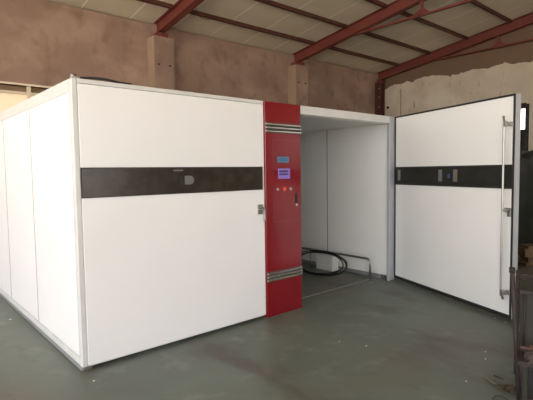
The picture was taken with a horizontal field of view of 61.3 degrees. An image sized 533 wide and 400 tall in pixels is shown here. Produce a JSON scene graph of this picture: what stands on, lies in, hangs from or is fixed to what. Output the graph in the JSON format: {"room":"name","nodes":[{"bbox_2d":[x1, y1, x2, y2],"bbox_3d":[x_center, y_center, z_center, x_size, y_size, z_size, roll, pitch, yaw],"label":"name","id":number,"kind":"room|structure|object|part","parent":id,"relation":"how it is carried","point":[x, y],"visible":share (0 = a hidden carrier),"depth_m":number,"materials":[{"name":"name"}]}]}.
{"room":"factory workshop","nodes":[
{"label":"factory workshop","id":0,"kind":"room"},
{"bbox_2d":[0,0,377,113],"bbox_3d":[-3.111,-1.513,10.113,19.407,4.950,0.240,-4,5,-41],"label":"wall","id":1,"kind":"structure","parent":0,"point":[43,42],"depth_m":10.02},
{"bbox_2d":[0,81,51,112],"bbox_3d":[-5.669,-1.253,7.810,4.705,1.795,0.190,-4,5,-41],"label":"window","id":2,"kind":"structure","parent":1,"relation":"in","point":[10,96],"depth_m":8.56,"materials":[{"name":"beige paint"}]},
{"bbox_2d":[147,35,174,89],"bbox_3d":[-2.377,-1.364,10.358,0.494,4.600,0.370,-4,5,-41],"label":"pillar","id":3,"kind":"structure","parent":1,"relation":"attached to","point":[160,50],"depth_m":10.11,"materials":[{"name":"brown concrete"}]},
{"bbox_2d":[152,0,203,37],"bbox_3d":[0.837,-4.440,6.434,0.240,1.952,10.220,-4,5,-41],"label":"rafter","id":4,"kind":"object","parent":3,"relation":"on","point":[181,8],"visible":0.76,"depth_m":9.68,"materials":[{"name":"red paint"}]},
{"bbox_3d":[-2.411,-3.709,10.213,0.240,0.100,0.320,-4,5,-41],"label":"cap plate","id":5,"kind":"part","parent":4,"relation":"part of","materials":[{"name":"red paint"}]},
{"bbox_2d":[288,64,307,105],"bbox_3d":[0.948,-1.595,13.260,0.494,4.600,0.370,-4,5,-41],"label":"pillar","id":6,"kind":"structure","parent":1,"relation":"attached to","point":[297,74],"depth_m":13.01,"materials":[{"name":"brown concrete"}]},
{"bbox_2d":[291,0,476,65],"bbox_3d":[7.212,-4.490,5.858,0.240,1.952,19.480,-4,5,-41],"label":"rafter","id":7,"kind":"object","parent":6,"relation":"on","point":[365,24],"visible":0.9,"depth_m":11.17,"materials":[{"name":"red paint"}]},
{"bbox_3d":[0.914,-3.940,13.115,0.240,0.100,0.320,-4,5,-41],"label":"cap plate","id":8,"kind":"part","parent":7,"relation":"part of","materials":[{"name":"red paint"}]},
{"bbox_3d":[3.490,-4.231,10.141,0.024,0.170,0.500,-4,5,-41],"label":"gusset plate","id":9,"kind":"part","parent":7,"relation":"part of","materials":[{"name":"red paint"}]},
{"bbox_2d":[0,255,532,399],"bbox_3d":[3.695,1.415,2.596,19.467,0.120,20.750,-4,5,-41],"label":"floor","id":10,"kind":"structure","parent":0,"point":[422,343],"depth_m":3.78,"materials":[{"name":"green paint"}]},
{"bbox_2d":[0,74,520,370],"bbox_3d":[-0.820,0.023,6.090,4.417,2.335,6.782,-4,5,-41],"label":"industrial incubator","id":11,"kind":"object","parent":10,"relation":"on","point":[134,218],"visible":0.98,"depth_m":4.54,"materials":[{"name":"white metal"}]},
{"bbox_3d":[-3.421,0.096,5.782,0.076,2.100,1.178,-4,5,-41],"label":"panel","id":12,"kind":"part","parent":11,"relation":"part of","materials":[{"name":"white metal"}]},
{"bbox_3d":[-2.646,0.142,4.898,0.076,2.100,1.158,-4,5,-41],"label":"panel","id":13,"kind":"part","parent":11,"relation":"part of","materials":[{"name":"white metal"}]},
{"bbox_3d":[-3.094,-0.981,5.319,0.080,0.100,4.828,-4,5,-41],"label":"rail","id":14,"kind":"part","parent":11,"relation":"part of","materials":[{"name":"white metal"}]},
{"bbox_3d":[-3.066,1.199,5.457,0.075,0.060,4.828,-4,5,-41],"label":"rail","id":15,"kind":"part","parent":11,"relation":"part of","materials":[{"name":"white metal"}]},
{"bbox_3d":[-1.867,0.188,4.010,0.076,2.100,1.190,-4,5,-41],"label":"panel","id":16,"kind":"part","parent":11,"relation":"part of","materials":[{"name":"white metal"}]},
{"bbox_3d":[-1.480,0.198,3.534,0.044,2.270,0.070,-4,5,-41],"label":"corner post","id":17,"kind":"part","parent":11,"relation":"part of","materials":[{"name":"white metal"}]},
{"bbox_2d":[80,77,131,84],"bbox_3d":[-1.324,-0.970,3.650,0.457,0.042,0.031,-3,4,-32],"label":"cable","id":18,"kind":"object","parent":11,"relation":"on","point":[94,78],"visible":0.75,"depth_m":3.65,"materials":[{"name":"rubber"}]},
{"bbox_3d":[-0.751,0.164,4.167,1.880,2.227,0.074,-4,5,-41],"label":"closed door","id":19,"kind":"part","parent":11,"relation":"part of","materials":[{"name":"white metal"}]},
{"bbox_3d":[-0.740,-0.180,4.105,1.858,0.240,0.008,-4,5,-41],"label":"strip frame","id":20,"kind":"part","parent":11,"relation":"part of","materials":[{"name":"black rubber"}]},
{"bbox_3d":[-0.066,0.098,4.708,0.064,0.102,0.012,-4,5,-41],"label":"lock plate","id":21,"kind":"part","parent":11,"relation":"part of","materials":[{"name":"metal"}]},
{"bbox_3d":[-0.042,0.144,4.699,0.069,0.160,0.033,-2,4,-13],"label":"door lever","id":22,"kind":"part","parent":11,"relation":"part of","materials":[{"name":"metal"}]},
{"bbox_2d":[265,122,300,134],"bbox_3d":[0.183,-0.773,4.865,0.524,0.110,0.006,-4,5,-41],"label":"vent","id":23,"kind":"object","parent":11,"relation":"attached to","point":[271,128],"depth_m":4.85,"materials":[{"name":"silver metal"}]},
{"bbox_2d":[267,265,301,282],"bbox_3d":[0.205,0.813,4.966,0.524,0.110,0.006,-4,5,-41],"label":"vent","id":24,"kind":"object","parent":11,"relation":"attached to","point":[289,272],"depth_m":4.95,"materials":[{"name":"silver metal"}]},
{"bbox_3d":[-1.052,-1.058,6.233,4.200,0.080,1.158,-4,5,-41],"label":"roof panel","id":25,"kind":"part","parent":11,"relation":"part of","materials":[{"name":"white metal"}]},
{"bbox_3d":[0.612,-0.059,7.662,0.076,2.140,1.172,-4,5,-41],"label":"panel","id":26,"kind":"part","parent":11,"relation":"part of","materials":[{"name":"white metal"}]},
{"bbox_3d":[-0.274,-1.012,5.345,4.200,0.080,1.190,-4,5,-41],"label":"roof panel","id":27,"kind":"part","parent":11,"relation":"part of","materials":[{"name":"white metal"}]},
{"bbox_3d":[0.125,1.011,8.303,0.086,0.055,4.740,-4,5,-41],"label":"rail","id":28,"kind":"part","parent":11,"relation":"part of","materials":[{"name":"white metal"}]},
{"bbox_3d":[1.372,-0.014,6.794,0.076,2.140,1.122,-4,5,-41],"label":"panel","id":29,"kind":"part","parent":11,"relation":"part of","materials":[{"name":"white metal"}]},
{"bbox_3d":[1.747,-0.010,6.334,0.125,2.300,0.045,-4,5,-41],"label":"corner post","id":30,"kind":"part","parent":11,"relation":"part of","materials":[{"name":"metal"}]},
{"bbox_3d":[2.133,-0.286,5.403,0.009,0.244,1.916,-2,4,-19],"label":"strip frame","id":31,"kind":"part","parent":11,"relation":"part of","materials":[{"name":"black rubber"}]},
{"bbox_3d":[2.166,0.018,5.437,0.050,2.217,1.932,-2,4,-19],"label":"open door","id":32,"kind":"part","parent":11,"relation":"part of","materials":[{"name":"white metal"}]},
{"bbox_2d":[302,250,347,275],"bbox_3d":[0.795,0.952,6.874,0.305,0.322,1.089,-4,5,-41],"label":"cable coil","id":33,"kind":"object","parent":10,"relation":"on","point":[334,273],"visible":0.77,"depth_m":6.69,"materials":[{"name":"rubber"}]},
{"bbox_2d":[316,253,338,270],"bbox_3d":[0.962,0.984,7.145,0.153,0.235,0.350,-4,5,-41],"label":"foam box","id":34,"kind":"object","parent":10,"relation":"on","point":[327,262],"visible":0.87,"depth_m":7.06,"materials":[{"name":"white plastic"}]},
{"bbox_3d":[0.961,0.918,7.141,0.153,0.104,0.350,-4,5,-41],"label":"lid","id":35,"kind":"part","parent":34,"relation":"part of","materials":[{"name":"white plastic"}]},
{"bbox_2d":[302,280,366,297],"bbox_3d":[0.843,1.179,5.900,1.577,0.006,0.020,-4,5,-41],"label":"threshold strip","id":36,"kind":"object","parent":10,"relation":"on","point":[363,280],"visible":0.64,"depth_m":5.92,"materials":[{"name":"grey metal"}]},
{"bbox_2d":[302,247,372,279],"bbox_3d":[0.676,0.935,7.334,0.070,0.316,2.505,-4,5,-41],"label":"rail","id":37,"kind":"object","parent":10,"relation":"on","point":[342,254],"visible":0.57,"depth_m":6.64,"materials":[{"name":"metal"}]},
{"bbox_2d":[375,82,384,115],"bbox_3d":[4.030,-1.821,15.973,0.380,4.620,0.305,-4,5,-41],"label":"steel column","id":38,"kind":"structure","parent":10,"relation":"on","point":[379,87],"depth_m":15.85,"materials":[{"name":"red metal"}]},
{"bbox_2d":[377,12,532,82],"bbox_3d":[10.358,-4.717,8.584,0.200,1.932,19.450,-4,5,-41],"label":"rafter","id":39,"kind":"object","parent":38,"relation":"on","point":[526,20],"visible":0.97,"depth_m":13.52,"materials":[{"name":"red paint"}]},
{"bbox_2d":[494,384,515,394],"bbox_3d":[1.707,1.327,3.169,0.142,0.014,0.157,-2,4,-12],"label":"dry leaves","id":40,"kind":"object","parent":10,"relation":"on","point":[509,388],"visible":0.98,"depth_m":3.18,"materials":[{"name":"brown plant"}]},
{"bbox_2d":[509,267,532,399],"bbox_3d":[2.062,0.899,2.980,0.812,0.907,0.606,1,4,30],"label":"rack","id":41,"kind":"object","parent":10,"relation":"on","point":[526,297],"visible":0.99,"depth_m":3.01,"materials":[{"name":"grey metal"}]},
{"bbox_3d":[1.669,0.902,3.020,0.054,0.907,0.088,-4,5,-41],"label":"post","id":42,"kind":"part","parent":41,"relation":"part of","materials":[{"name":"metal"}]},
{"bbox_3d":[1.897,0.926,3.412,0.027,0.800,0.027,2,4,32],"label":"post","id":43,"kind":"part","parent":41,"relation":"part of","materials":[{"name":"metal"}]},
{"bbox_2d":[524,346,532,363],"bbox_3d":[1.877,1.000,2.803,0.478,0.071,0.133,1,4,30],"label":"block","id":44,"kind":"object","parent":41,"relation":"on","point":[528,355],"visible":0.89,"depth_m":2.86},
{"bbox_2d":[520,345,532,350],"bbox_3d":[1.732,0.954,2.850,0.220,0.018,0.018,2,5,38],"label":"stick","id":45,"kind":"object","parent":44,"relation":"on","point":[521,346],"visible":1,"depth_m":2.89,"materials":[{"name":"brown wood"}]},
{"bbox_2d":[518,150,532,245],"bbox_3d":[5.794,-0.017,8.554,1.751,1.920,1.930,-4,5,-41],"label":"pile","id":46,"kind":"object","parent":10,"relation":"on","point":[525,220],"visible":0.46,"depth_m":8.42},
{"bbox_2d":[518,260,532,265],"bbox_3d":[4.936,1.015,7.283,1.550,0.044,0.260,-1,4,3],"label":"board","id":47,"kind":"object","parent":10,"relation":"on","point":[519,261],"visible":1,"depth_m":7.25,"materials":[{"name":"brown wood"}]},
{"bbox_2d":[521,258,532,262],"bbox_3d":[4.975,0.969,7.282,1.550,0.044,0.260,-1,4,4],"label":"board","id":48,"kind":"object","parent":47,"relation":"on","point":[523,259],"visible":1,"depth_m":7.24,"materials":[{"name":"brown wood"}]},
{"bbox_3d":[4.960,0.923,7.286,1.300,0.045,1.254,-4,5,-41],"label":"board","id":49,"kind":"object","parent":48,"relation":"on","visible":0},
{"bbox_2d":[518,252,532,257],"bbox_3d":[4.902,0.878,7.280,1.550,0.044,0.260,-1,4,2],"label":"board","id":50,"kind":"object","parent":49,"relation":"on","point":[520,254],"visible":0.55,"depth_m":7.20,"materials":[{"name":"brown wood"}]},
{"bbox_2d":[518,249,532,254],"bbox_3d":[4.898,0.832,7.275,1.550,0.044,0.260,-1,4,2],"label":"board","id":51,"kind":"object","parent":50,"relation":"on","point":[519,251],"visible":0.55,"depth_m":7.17,"materials":[{"name":"brown wood"}]},
{"bbox_2d":[518,246,532,251],"bbox_3d":[4.901,0.787,7.263,1.550,0.044,0.260,-1,4,3],"label":"board","id":52,"kind":"object","parent":51,"relation":"on","point":[519,247],"visible":0.55,"depth_m":7.19,"materials":[{"name":"brown wood"}]},
{"bbox_2d":[519,243,532,248],"bbox_3d":[4.945,0.739,7.286,1.550,0.044,0.260,-1,4,1],"label":"board","id":53,"kind":"object","parent":52,"relation":"on","point":[527,245],"visible":1,"depth_m":7.27,"materials":[{"name":"brown wood"}]},
{"bbox_2d":[527,367,532,399],"bbox_3d":[2.096,1.228,3.043,0.570,0.240,0.352,1,4,30],"label":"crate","id":54,"kind":"object","parent":10,"relation":"on","point":[529,370],"visible":0.77,"depth_m":3.04,"materials":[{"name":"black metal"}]},
{"bbox_2d":[46,0,532,73],"bbox_3d":[3.523,-4.416,2.176,20.267,1.802,21.400,-4,5,-41],"label":"ceiling","id":55,"kind":"structure","parent":0,"point":[468,19],"depth_m":11.46,"materials":[{"name":"beige metal"}]},
{"bbox_2d":[136,0,172,8],"bbox_3d":[-3.565,-3.991,8.193,4.160,0.093,0.072,-4,5,-41],"label":"purlin","id":56,"kind":"structure","parent":55,"relation":"attached to","point":[153,2],"depth_m":9.33,"materials":[{"name":"red paint"}]},
{"bbox_2d":[188,10,314,44],"bbox_3d":[-0.263,-4.221,11.076,4.220,0.093,0.072,-4,5,-41],"label":"purlin","id":57,"kind":"structure","parent":55,"relation":"attached to","point":[193,12],"depth_m":10.92,"materials":[{"name":"red paint"}]},
{"bbox_2d":[254,0,347,28],"bbox_3d":[0.479,-4.352,10.216,4.220,0.093,0.072,-4,5,-41],"label":"purlin","id":58,"kind":"structure","parent":55,"relation":"attached to","point":[268,2],"depth_m":10.50,"materials":[{"name":"red paint"}]},
{"bbox_2d":[329,46,398,66],"bbox_3d":[2.969,-4.446,13.896,3.970,0.093,0.072,-4,5,-41],"label":"purlin","id":59,"kind":"structure","parent":55,"relation":"attached to","point":[333,47],"depth_m":13.90,"materials":[{"name":"red paint"}]},
{"bbox_2d":[365,0,387,8],"bbox_3d":[1.261,-4.489,9.309,4.220,0.093,0.072,-4,5,-41],"label":"purlin","id":60,"kind":"structure","parent":55,"relation":"attached to","point":[376,2],"depth_m":10.46,"materials":[{"name":"red paint"}]},
{"bbox_2d":[364,32,430,54],"bbox_3d":[3.711,-4.576,13.036,3.970,0.093,0.072,-4,5,-41],"label":"purlin","id":61,"kind":"structure","parent":55,"relation":"attached to","point":[370,34],"depth_m":13.08,"materials":[{"name":"red paint"}]},
{"bbox_2d":[400,12,467,39],"bbox_3d":[4.492,-4.714,12.130,3.970,0.093,0.072,-4,5,-41],"label":"purlin","id":62,"kind":"structure","parent":55,"relation":"attached to","point":[406,14],"depth_m":12.19,"materials":[{"name":"red paint"}]},
{"bbox_2d":[470,1,511,22],"bbox_3d":[5.293,-4.855,11.201,3.970,0.093,0.072,-4,5,-41],"label":"purlin","id":63,"kind":"structure","parent":55,"relation":"attached to","point":[476,3],"depth_m":11.64,"materials":[{"name":"red paint"}]},
{"bbox_2d":[385,24,532,150],"bbox_3d":[10.919,-2.417,8.563,0.240,6.569,20.500,-4,5,-41],"label":"wall","id":64,"kind":"structure","parent":0,"point":[506,70],"depth_m":13.69,"materials":[{"name":"paint"}]},
{"bbox_2d":[520,103,528,150],"bbox_3d":[7.160,-1.610,12.796,0.140,2.220,0.550,-4,5,-41],"label":"window","id":65,"kind":"structure","parent":64,"relation":"in","point":[524,130],"depth_m":12.60,"materials":[{"name":"metal"}]},
{"bbox_3d":[7.164,-2.289,12.757,0.006,0.600,0.360,-4,5,-41],"label":"pane","id":66,"kind":"part","parent":65,"relation":"part of","materials":[{"name":"white glass"}]},
{"bbox_3d":[7.180,-1.226,12.826,0.010,1.350,0.360,-4,5,-41],"label":"dirty pane","id":67,"kind":"part","parent":65,"relation":"part of","materials":[{"name":"black glass"}]}
]}

